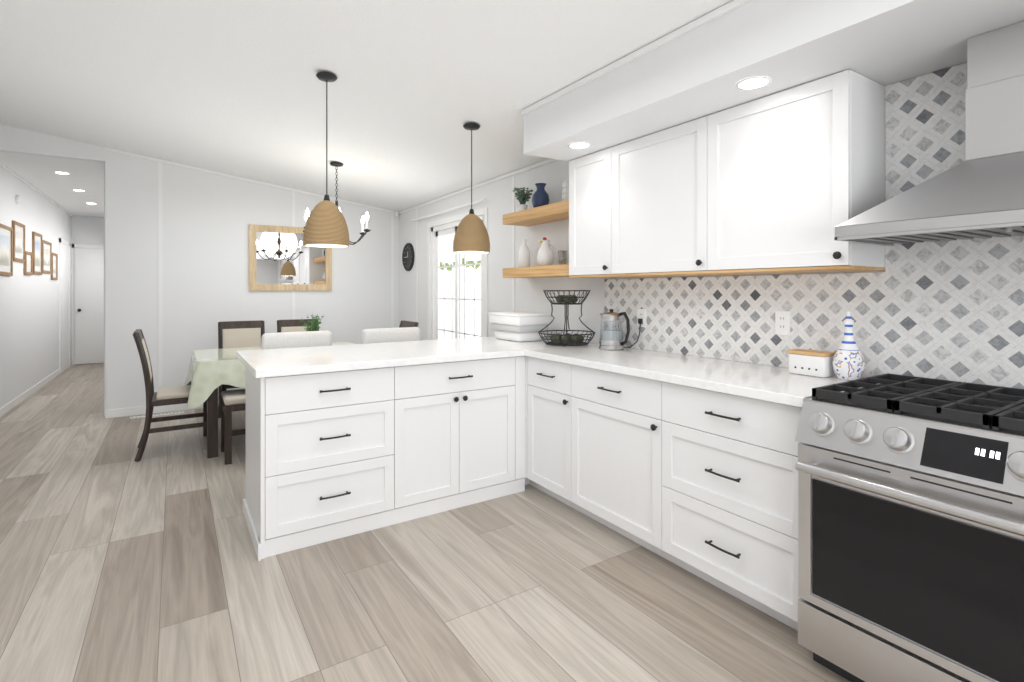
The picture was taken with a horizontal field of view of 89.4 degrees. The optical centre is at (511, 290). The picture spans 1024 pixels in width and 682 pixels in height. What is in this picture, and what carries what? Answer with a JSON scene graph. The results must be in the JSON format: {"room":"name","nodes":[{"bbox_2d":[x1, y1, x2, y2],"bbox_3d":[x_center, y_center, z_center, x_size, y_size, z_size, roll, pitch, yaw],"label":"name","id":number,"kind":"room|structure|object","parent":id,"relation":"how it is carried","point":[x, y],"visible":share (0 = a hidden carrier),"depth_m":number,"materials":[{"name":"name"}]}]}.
{"room":"kitchen","nodes":[
{"label":"kitchen","id":0,"kind":"room"},
{"bbox_2d":[0,166,71,407],"bbox_3d":[-3.647,-0.207,2.756,0.100,3.000,15.000,0,0,-33],"label":"wall","id":1,"kind":"structure","parent":0,"point":[29,331],"depth_m":6.32,"materials":[{"name":"white paint"}]},
{"bbox_2d":[0,223,12,275],"bbox_3d":[-5.255,-0.417,5.336,0.022,0.520,0.680,0,0,-33],"label":"picture frame","id":2,"kind":"object","parent":1,"relation":"attached to","point":[6,250],"visible":1,"depth_m":5.45,"materials":[{"name":"brown wood"}]},
{"bbox_2d":[15,195,20,203],"bbox_3d":[-5.585,-1.027,5.849,0.030,0.100,0.100,0,0,-33],"label":"smoke detector","id":3,"kind":"object","parent":1,"relation":"attached to","point":[18,199],"visible":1,"depth_m":5.82,"materials":[{"name":"white plastic"}]},
{"bbox_2d":[12,220,24,262],"bbox_3d":[-5.610,-0.547,5.880,0.022,0.440,0.500,0,0,-33],"label":"picture frame","id":4,"kind":"object","parent":1,"relation":"attached to","point":[18,241],"visible":0.94,"depth_m":5.87,"materials":[{"name":"brown wood"}]},
{"bbox_2d":[23,251,32,274],"bbox_3d":[-5.859,-0.327,6.262,0.022,0.280,0.350,0,0,-33],"label":"picture frame","id":5,"kind":"object","parent":1,"relation":"attached to","point":[28,267],"visible":0.88,"depth_m":6.27,"materials":[{"name":"brown wood"}]},
{"bbox_2d":[0,161,72,216],"bbox_3d":[-6.278,-1.291,6.902,0.020,0.029,4.980,0,0,-33],"label":"trim","id":6,"kind":"structure","parent":1,"relation":"attached to","point":[4,166],"depth_m":6.37,"materials":[{"name":"white"}]},
{"bbox_2d":[0,360,72,416],"bbox_3d":[-3.572,1.250,2.745,0.014,0.085,14.900,0,0,-33],"label":"baseboard","id":7,"kind":"structure","parent":1,"relation":"attached to","point":[26,394],"depth_m":6.36,"materials":[{"name":"white wood"}]},
{"bbox_2d":[32,232,42,274],"bbox_3d":[-6.129,-0.472,6.676,0.022,0.530,0.480,0,0,-33],"label":"picture frame","id":8,"kind":"object","parent":1,"relation":"attached to","point":[37,245],"visible":0.96,"depth_m":6.68,"materials":[{"name":"brown wood"}]},
{"bbox_2d":[43,240,51,273],"bbox_3d":[-6.440,-0.457,7.154,0.022,0.440,0.580,0,0,-33],"label":"picture frame","id":9,"kind":"object","parent":1,"relation":"attached to","point":[47,257],"visible":0.85,"depth_m":7.20,"materials":[{"name":"brown wood"}]},
{"bbox_2d":[51,252,57,279],"bbox_3d":[-6.738,-0.352,7.610,0.022,0.390,0.390,0,0,-33],"label":"picture frame","id":10,"kind":"object","parent":1,"relation":"attached to","point":[54,275],"visible":0.92,"depth_m":7.63,"materials":[{"name":"brown wood"}]},
{"bbox_2d":[59,238,69,373],"bbox_3d":[-7.228,0.243,8.359,0.018,2.100,0.900,0,0,-33],"label":"door","id":11,"kind":"structure","parent":1,"relation":"in","point":[64,302],"depth_m":8.33,"materials":[{"name":"white wood"}]},
{"bbox_2d":[0,152,103,216],"bbox_3d":[-5.905,-1.357,7.145,0.910,0.100,4.980,0,0,-33],"label":"ceiling","id":12,"kind":"structure","parent":0,"point":[37,172],"depth_m":6.04,"materials":[{"name":"white paint"}]},
{"bbox_2d":[54,172,69,174],"bbox_3d":[-5.003,-1.305,5.751,0.138,0.004,0.138,0,0,-33],"label":"recessed light","id":13,"kind":"object","parent":12,"relation":"in","point":[64,173],"visible":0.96,"depth_m":5.77,"materials":[{"name":"white"}]},
{"bbox_2d":[72,215,103,248],"bbox_3d":[-7.259,-0.207,9.294,0.990,3.000,0.100,0,0,-33],"label":"wall","id":14,"kind":"structure","parent":0,"point":[88,230],"depth_m":9.11,"materials":[{"name":"white paint"}]},
{"bbox_2d":[72,244,103,364],"bbox_3d":[-7.262,0.243,9.162,0.900,2.100,0.117,0,0,-33],"label":"door","id":15,"kind":"structure","parent":14,"relation":"in","point":[87,304],"depth_m":9.07,"materials":[{"name":"white wood"}]},
{"bbox_2d":[104,163,104,416],"bbox_3d":[-5.499,-0.207,7.410,0.100,3.000,4.980,0,0,-33],"label":"wall","id":16,"kind":"structure","parent":0,"point":[104,289],"depth_m":5.30,"materials":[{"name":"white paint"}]},
{"bbox_2d":[0,124,398,409],"bbox_3d":[-3.219,-0.207,5.863,4.010,3.000,0.100,0,0,-33],"label":"wall","id":17,"kind":"structure","parent":0,"point":[208,219],"depth_m":5.63,"materials":[{"name":"white paint"}]},
{"bbox_2d":[105,403,202,418],"bbox_3d":[-2.807,1.250,6.064,3.099,0.085,0.013,0,0,-33],"label":"baseboard","id":18,"kind":"structure","parent":17,"relation":"attached to","point":[110,413],"depth_m":5.38,"materials":[{"name":"white wood"}]},
{"bbox_2d":[105,147,394,387],"bbox_3d":[-2.826,-0.121,6.048,3.050,2.649,0.019,0,0,-33],"label":"trim","id":19,"kind":"structure","parent":17,"relation":"attached to","point":[160,161],"depth_m":5.53,"materials":[{"name":"white wood"}]},
{"bbox_2d":[249,224,331,290],"bbox_3d":[-2.627,-0.377,6.172,0.920,0.760,0.030,0,0,-33],"label":"mirror","id":20,"kind":"object","parent":17,"relation":"attached to","point":[282,258],"visible":0.77,"depth_m":6.13,"materials":[{"name":"brown wood"}]},
{"bbox_2d":[0,0,732,210],"bbox_3d":[-0.511,-1.366,1.709,4.210,0.663,9.821,0,0,-33],"label":"ceiling","id":21,"kind":"structure","parent":0,"point":[235,87],"depth_m":3.16,"materials":[{"name":"white paint"}]},
{"bbox_2d":[303,72,348,247],"bbox_3d":[-1.092,-0.764,3.048,0.256,1.005,0.256,0,0,-33],"label":"pendant light","id":22,"kind":"object","parent":21,"relation":"hanging from","point":[326,226],"visible":1,"depth_m":2.97,"materials":[{"name":"wood"}]},
{"bbox_2d":[330,162,342,210],"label":"chandelier","id":23,"kind":"object","parent":21,"relation":"hanging from","point":[337,165],"depth_m":4.88,"materials":[{"name":"black metal"}]},
{"bbox_2d":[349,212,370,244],"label":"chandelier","id":24,"kind":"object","parent":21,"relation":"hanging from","point":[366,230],"depth_m":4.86,"materials":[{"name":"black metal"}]},
{"bbox_2d":[453,123,489,253],"bbox_3d":[-0.279,-0.702,3.578,0.256,0.880,0.256,0,0,-33],"label":"pendant light","id":25,"kind":"object","parent":21,"relation":"hanging from","point":[471,236],"visible":1,"depth_m":3.50,"materials":[{"name":"wicker"}]},
{"bbox_2d":[521,0,751,114],"bbox_3d":[1.673,-1.116,0.786,0.017,0.026,5.890,0,0,-33],"label":"trim","id":26,"kind":"structure","parent":21,"relation":"attached to","point":[718,12],"depth_m":2.40,"materials":[{"name":"white wood"}]},
{"bbox_2d":[523,0,1023,161],"bbox_3d":[1.961,-1.094,0.974,0.669,0.466,5.890,0,0,-33],"label":"ceiling bulkhead","id":27,"kind":"object","parent":21,"relation":"attached to","point":[704,69],"visible":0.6,"depth_m":2.03,"materials":[{"name":"white paint"}]},
{"bbox_2d":[568,142,590,148],"bbox_3d":[0.401,-0.859,3.066,0.138,0.004,0.138,0,0,-33],"label":"recessed light","id":28,"kind":"object","parent":27,"relation":"attached to","point":[579,145],"visible":1,"depth_m":3.06,"materials":[{"name":"white"}]},
{"bbox_2d":[735,76,771,89],"bbox_3d":[1.001,-0.859,2.145,0.138,0.004,0.138,0,0,-33],"label":"recessed light","id":29,"kind":"object","parent":27,"relation":"attached to","point":[753,82],"visible":1,"depth_m":2.14,"materials":[{"name":"white"}]},
{"bbox_2d":[0,363,849,681],"bbox_3d":[-1.925,1.323,3.878,4.210,0.060,15.000,0,0,-33],"label":"floor","id":30,"kind":"structure","parent":0,"point":[118,563],"depth_m":2.23,"materials":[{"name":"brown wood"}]},
{"bbox_2d":[130,411,183,418],"bbox_3d":[-3.670,1.288,5.355,0.460,0.009,0.060,0,0,-33],"label":"floor vent","id":31,"kind":"object","parent":30,"relation":"in","point":[157,414],"visible":0.94,"depth_m":5.35,"materials":[{"name":"white metal"}]},
{"bbox_2d":[133,329,206,461],"bbox_3d":[-2.736,0.808,4.209,0.548,0.980,0.430,0,0,-33],"label":"chair","id":32,"kind":"object","parent":30,"relation":"on","point":[170,395],"visible":0.79,"depth_m":4.02,"materials":[{"name":"brown wood"}]},
{"bbox_2d":[219,389,245,464],"bbox_3d":[-1.809,1.050,4.276,1.040,0.485,0.420,0,0,-33],"label":"bench","id":33,"kind":"object","parent":30,"relation":"on","point":[230,401],"visible":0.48,"depth_m":3.87,"materials":[{"name":"brown wood"}]},
{"bbox_2d":[218,320,264,417],"bbox_3d":[-2.667,0.808,5.154,0.430,0.980,0.548,0,0,-33],"label":"dining chair","id":34,"kind":"object","parent":30,"relation":"on","point":[236,334],"visible":0.31,"depth_m":5.30,"materials":[{"name":"beige fabric"}]},
{"bbox_2d":[185,342,352,457],"bbox_3d":[-2.044,0.915,4.634,1.500,0.756,1.049,0,0,-33],"label":"dining table","id":35,"kind":"object","parent":30,"relation":"on","point":[210,372],"visible":0.42,"depth_m":3.99,"materials":[{"name":"fabric"}]},
{"bbox_2d":[301,314,323,330],"bbox_3d":[-1.904,0.374,4.913,0.197,0.322,0.219,0,0,-33],"label":"plant","id":36,"kind":"object","parent":35,"relation":"on","point":[314,326],"visible":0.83,"depth_m":4.89,"materials":[{"name":"green plant"}]},
{"bbox_2d":[261,331,331,348],"bbox_3d":[-1.413,0.792,3.486,0.460,1.005,0.457,0,0,-33],"label":"counter stool","id":37,"kind":"object","parent":30,"relation":"on","point":[293,339],"visible":0.17,"depth_m":3.58,"materials":[{"name":"white fabric"}]},
{"bbox_2d":[277,319,318,332],"bbox_3d":[-2.207,0.808,5.454,0.430,0.980,0.548,0,0,-33],"label":"dining chair","id":38,"kind":"object","parent":30,"relation":"on","point":[294,325],"visible":0.06,"depth_m":5.61,"materials":[{"name":"brown wood"}]},
{"bbox_2d":[243,367,390,560],"bbox_3d":[-1.078,0.855,2.950,0.726,0.876,0.638,0,0,-33],"label":"base cabinet","id":39,"kind":"object","parent":30,"relation":"on","point":[318,445],"depth_m":2.65,"materials":[{"name":"white wood"}]},
{"bbox_2d":[236,338,523,377],"bbox_3d":[-0.827,0.397,3.255,1.530,0.038,0.943,0,0,-33],"label":"countertop","id":40,"kind":"structure","parent":39,"relation":"on","point":[262,363],"depth_m":3.05,"materials":[{"name":"stone"}]},
{"bbox_2d":[361,327,419,343],"bbox_3d":[-0.843,0.792,3.857,0.460,1.005,0.457,0,0,-33],"label":"counter stool","id":41,"kind":"object","parent":30,"relation":"on","point":[380,335],"visible":0.15,"depth_m":3.95,"materials":[{"name":"white fabric"}]},
{"bbox_2d":[399,320,418,327],"bbox_3d":[-1.264,0.808,5.169,0.548,0.980,0.430,0,0,-33],"label":"chair","id":42,"kind":"object","parent":30,"relation":"on","point":[403,323],"visible":0.19,"depth_m":5.29,"materials":[{"name":"brown wood"}]},
{"bbox_2d":[391,357,514,524],"bbox_3d":[-0.437,0.855,3.347,0.896,0.876,0.636,0,0,-33],"label":"base cabinet","id":43,"kind":"object","parent":30,"relation":"on","point":[453,423],"depth_m":3.04,"materials":[{"name":"white wood"}]},
{"bbox_2d":[531,357,562,501],"bbox_3d":[0.481,0.855,3.280,0.607,0.876,0.513,0,0,-33],"label":"base cabinet","id":44,"kind":"object","parent":30,"relation":"on","point":[546,375],"depth_m":3.15,"materials":[{"name":"white wood"}]},
{"bbox_2d":[563,363,646,547],"bbox_3d":[0.754,0.855,2.861,0.607,0.876,0.711,0,0,-33],"label":"base cabinet","id":45,"kind":"object","parent":30,"relation":"on","point":[605,412],"depth_m":2.71,"materials":[{"name":"white wood"}]},
{"bbox_2d":[647,379,801,630],"bbox_3d":[1.114,0.855,2.309,0.607,0.876,0.721,0,0,-33],"label":"base cabinet","id":46,"kind":"object","parent":30,"relation":"on","point":[701,483],"depth_m":2.12,"materials":[{"name":"white wood"}]},
{"bbox_2d":[472,336,863,407],"bbox_3d":[0.569,0.397,3.127,0.648,0.038,2.683,0,0,-33],"label":"countertop","id":47,"kind":"structure","parent":46,"relation":"on","point":[780,385],"depth_m":2.47,"materials":[{"name":"stone"}]},
{"bbox_2d":[488,311,550,341],"bbox_3d":[0.055,0.275,3.963,0.312,0.205,0.432,0,0,-33],"label":"bowls","id":48,"kind":"object","parent":47,"relation":"on","point":[519,326],"visible":0.92,"depth_m":3.82,"materials":[{"name":"white ceramic"}]},
{"bbox_2d":[538,290,594,346],"bbox_3d":[0.378,0.187,3.577,0.398,0.378,0.398,0,0,-33],"label":"wire fruit basket","id":49,"kind":"object","parent":47,"relation":"on","point":[567,339],"visible":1,"depth_m":3.51,"materials":[{"name":"black metal"}]},
{"bbox_2d":[599,309,642,349],"bbox_3d":[0.678,0.248,3.324,0.216,0.258,0.226,0,0,-33],"label":"electric kettle","id":50,"kind":"object","parent":47,"relation":"on","point":[611,339],"visible":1,"depth_m":3.27,"materials":[{"name":"silver metal"}]},
{"bbox_2d":[787,349,835,377],"bbox_3d":[1.336,0.324,2.309,0.094,0.106,0.164,0,0,-33],"label":"box","id":51,"kind":"object","parent":47,"relation":"on","point":[814,363],"visible":0.96,"depth_m":2.27,"materials":[{"name":"white ceramic"}]},
{"bbox_2d":[832,311,865,379],"bbox_3d":[1.432,0.232,2.199,0.120,0.290,0.120,0,0,-33],"label":"bottle","id":52,"kind":"object","parent":47,"relation":"on","point":[848,362],"visible":0.98,"depth_m":2.17,"materials":[{"name":"white ceramic"}]},
{"bbox_2d":[795,373,1023,681],"bbox_3d":[1.453,0.817,1.641,0.765,0.952,0.758,0,0,-33],"label":"range","id":53,"kind":"object","parent":30,"relation":"on","point":[910,528],"visible":1,"depth_m":1.53,"materials":[{"name":"silver metal"}]},
{"bbox_2d":[399,160,884,364],"bbox_3d":[1.183,-0.207,2.872,0.100,3.000,9.920,0,0,-33],"label":"wall","id":54,"kind":"structure","parent":0,"point":[530,296],"depth_m":4.55,"materials":[{"name":"white paint"}]},
{"bbox_2d":[402,243,414,270],"bbox_3d":[-1.329,-0.427,6.606,0.030,0.360,0.360,0,0,-33],"label":"wall clock","id":55,"kind":"object","parent":54,"relation":"attached to","point":[408,255],"visible":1,"depth_m":6.58,"materials":[{"name":"grey"}]},
{"bbox_2d":[410,198,485,221],"bbox_3d":[-0.755,-0.857,5.644,0.024,0.023,1.820,0,0,-33],"label":"trim","id":56,"kind":"structure","parent":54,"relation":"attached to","point":[457,207],"depth_m":5.48,"materials":[{"name":"white wood"}]},
{"bbox_2d":[427,207,487,339],"bbox_3d":[-0.583,0.248,5.547,0.089,2.090,1.390,0,0,-33],"label":"sliding door","id":57,"kind":"structure","parent":54,"relation":"in","point":[444,230],"depth_m":5.66,"materials":[{"name":"white glass"}]},
{"bbox_2d":[399,159,557,321],"bbox_3d":[-0.461,0.078,5.258,0.050,2.249,3.927,0,0,-33],"label":"trim","id":58,"kind":"structure","parent":54,"relation":"attached to","point":[547,161],"depth_m":4.71,"materials":[{"name":"white wood"}]},
{"bbox_2d":[503,200,568,226],"bbox_3d":[0.283,-0.582,3.932,0.248,0.080,0.942,0,0,-33],"label":"floating shelf","id":59,"kind":"object","parent":54,"relation":"attached to","point":[554,212],"visible":0.71,"depth_m":3.90,"materials":[{"name":"brown wood"}]},
{"bbox_2d":[513,187,532,210],"bbox_3d":[0.085,-0.741,4.237,0.160,0.235,0.186,0,0,-33],"label":"potted plant","id":60,"kind":"object","parent":59,"relation":"on","point":[522,197],"visible":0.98,"depth_m":4.20,"materials":[{"name":"green plant"}]},
{"bbox_2d":[532,183,549,207],"bbox_3d":[0.223,-0.726,4.025,0.140,0.205,0.140,0,0,-33],"label":"vase","id":61,"kind":"object","parent":59,"relation":"on","point":[540,196],"visible":0.73,"depth_m":3.98,"materials":[{"name":"blue ceramic"}]},
{"bbox_2d":[561,177,568,200],"bbox_3d":[0.413,-0.723,3.767,0.103,0.200,0.100,0,0,-33],"label":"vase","id":62,"kind":"object","parent":59,"relation":"on","point":[565,190],"visible":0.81,"depth_m":3.73,"materials":[{"name":"white ceramic"}]},
{"bbox_2d":[503,264,570,277],"bbox_3d":[0.283,-0.142,3.932,0.248,0.080,0.942,0,0,-33],"label":"floating shelf","id":63,"kind":"object","parent":54,"relation":"attached to","point":[552,271],"visible":0.6,"depth_m":3.85,"materials":[{"name":"brown wood"}]},
{"bbox_2d":[518,240,529,266],"bbox_3d":[0.098,-0.298,4.218,0.100,0.230,0.100,0,0,-33],"label":"bottle","id":64,"kind":"object","parent":63,"relation":"on","point":[523,256],"visible":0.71,"depth_m":4.18,"materials":[{"name":"white ceramic"}]},
{"bbox_2d":[537,237,554,265],"bbox_3d":[0.269,-0.296,3.983,0.162,0.226,0.132,0,0,-33],"label":"pitcher","id":65,"kind":"object","parent":63,"relation":"on","point":[545,255],"visible":0.94,"depth_m":3.94,"materials":[{"name":"white ceramic"}]},
{"bbox_2d":[558,250,566,263],"bbox_3d":[0.373,-0.238,3.813,0.072,0.110,0.072,0,0,-33],"label":"glass tumbler","id":66,"kind":"object","parent":63,"relation":"on","point":[564,257],"visible":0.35,"depth_m":3.79,"materials":[{"name":"clear glass"}]},
{"bbox_2d":[569,151,600,277],"bbox_3d":[0.635,-0.478,3.323,0.322,0.763,0.457,0,0,-33],"label":"upper cabinet","id":67,"kind":"object","parent":54,"relation":"attached to","point":[585,171],"depth_m":3.30,"materials":[{"name":"white wood"}]},
{"bbox_2d":[601,121,708,277],"bbox_3d":[0.909,-0.478,2.903,0.322,0.763,0.785,0,0,-33],"label":"upper cabinet","id":68,"kind":"object","parent":54,"relation":"attached to","point":[647,181],"depth_m":2.86,"materials":[{"name":"white wood"}]},
{"bbox_2d":[693,70,884,273],"bbox_3d":[1.248,-0.478,2.382,0.322,0.763,0.697,0,0,-33],"label":"upper cabinet","id":69,"kind":"object","parent":54,"relation":"attached to","point":[787,181],"depth_m":2.20,"materials":[{"name":"white wood"}]},
{"bbox_2d":[604,63,1023,388],"bbox_3d":[2.109,-0.241,1.351,0.008,1.236,5.360,0,0,-33],"label":"backsplash","id":70,"kind":"structure","parent":54,"relation":"attached to","point":[953,310],"depth_m":2.13,"materials":[{"name":"tile"}]},
{"bbox_2d":[637,309,645,326],"bbox_3d":[0.828,0.176,3.301,0.007,0.116,0.072,0,0,-33],"label":"electrical outlet plate","id":71,"kind":"object","parent":70,"relation":"attached to","point":[641,313],"visible":0.81,"depth_m":3.29,"materials":[{"name":"white plastic"}]},
{"bbox_2d":[775,311,789,334],"bbox_3d":[1.327,0.160,2.535,0.007,0.116,0.072,0,0,-33],"label":"electrical outlet plate","id":72,"kind":"object","parent":70,"relation":"attached to","point":[782,322],"visible":1,"depth_m":2.53,"materials":[{"name":"white plastic"}]},
{"bbox_2d":[834,21,1023,245],"bbox_3d":[1.630,-0.518,1.645,0.468,0.681,0.914,0,0,-33],"label":"range hood","id":73,"kind":"object","parent":54,"relation":"attached to","point":[978,192],"visible":0.98,"depth_m":1.70,"materials":[{"name":"silver metal"}]},
{"label":"outside","id":74,"kind":"structure","parent":0,"visible":0},
{"bbox_2d":[470,254,480,337],"bbox_3d":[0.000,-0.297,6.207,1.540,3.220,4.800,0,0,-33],"label":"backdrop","id":75,"kind":"structure","parent":74,"point":[478,286],"depth_m":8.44,"materials":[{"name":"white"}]},
{"bbox_2d":[440,258,480,270],"bbox_3d":[-0.627,-0.342,6.694,0.080,0.165,2.983,0,0,-33],"label":"garland","id":76,"kind":"object","parent":75,"relation":"attached to","point":[468,262],"depth_m":6.65,"materials":[{"name":"green plant"}]}
]}

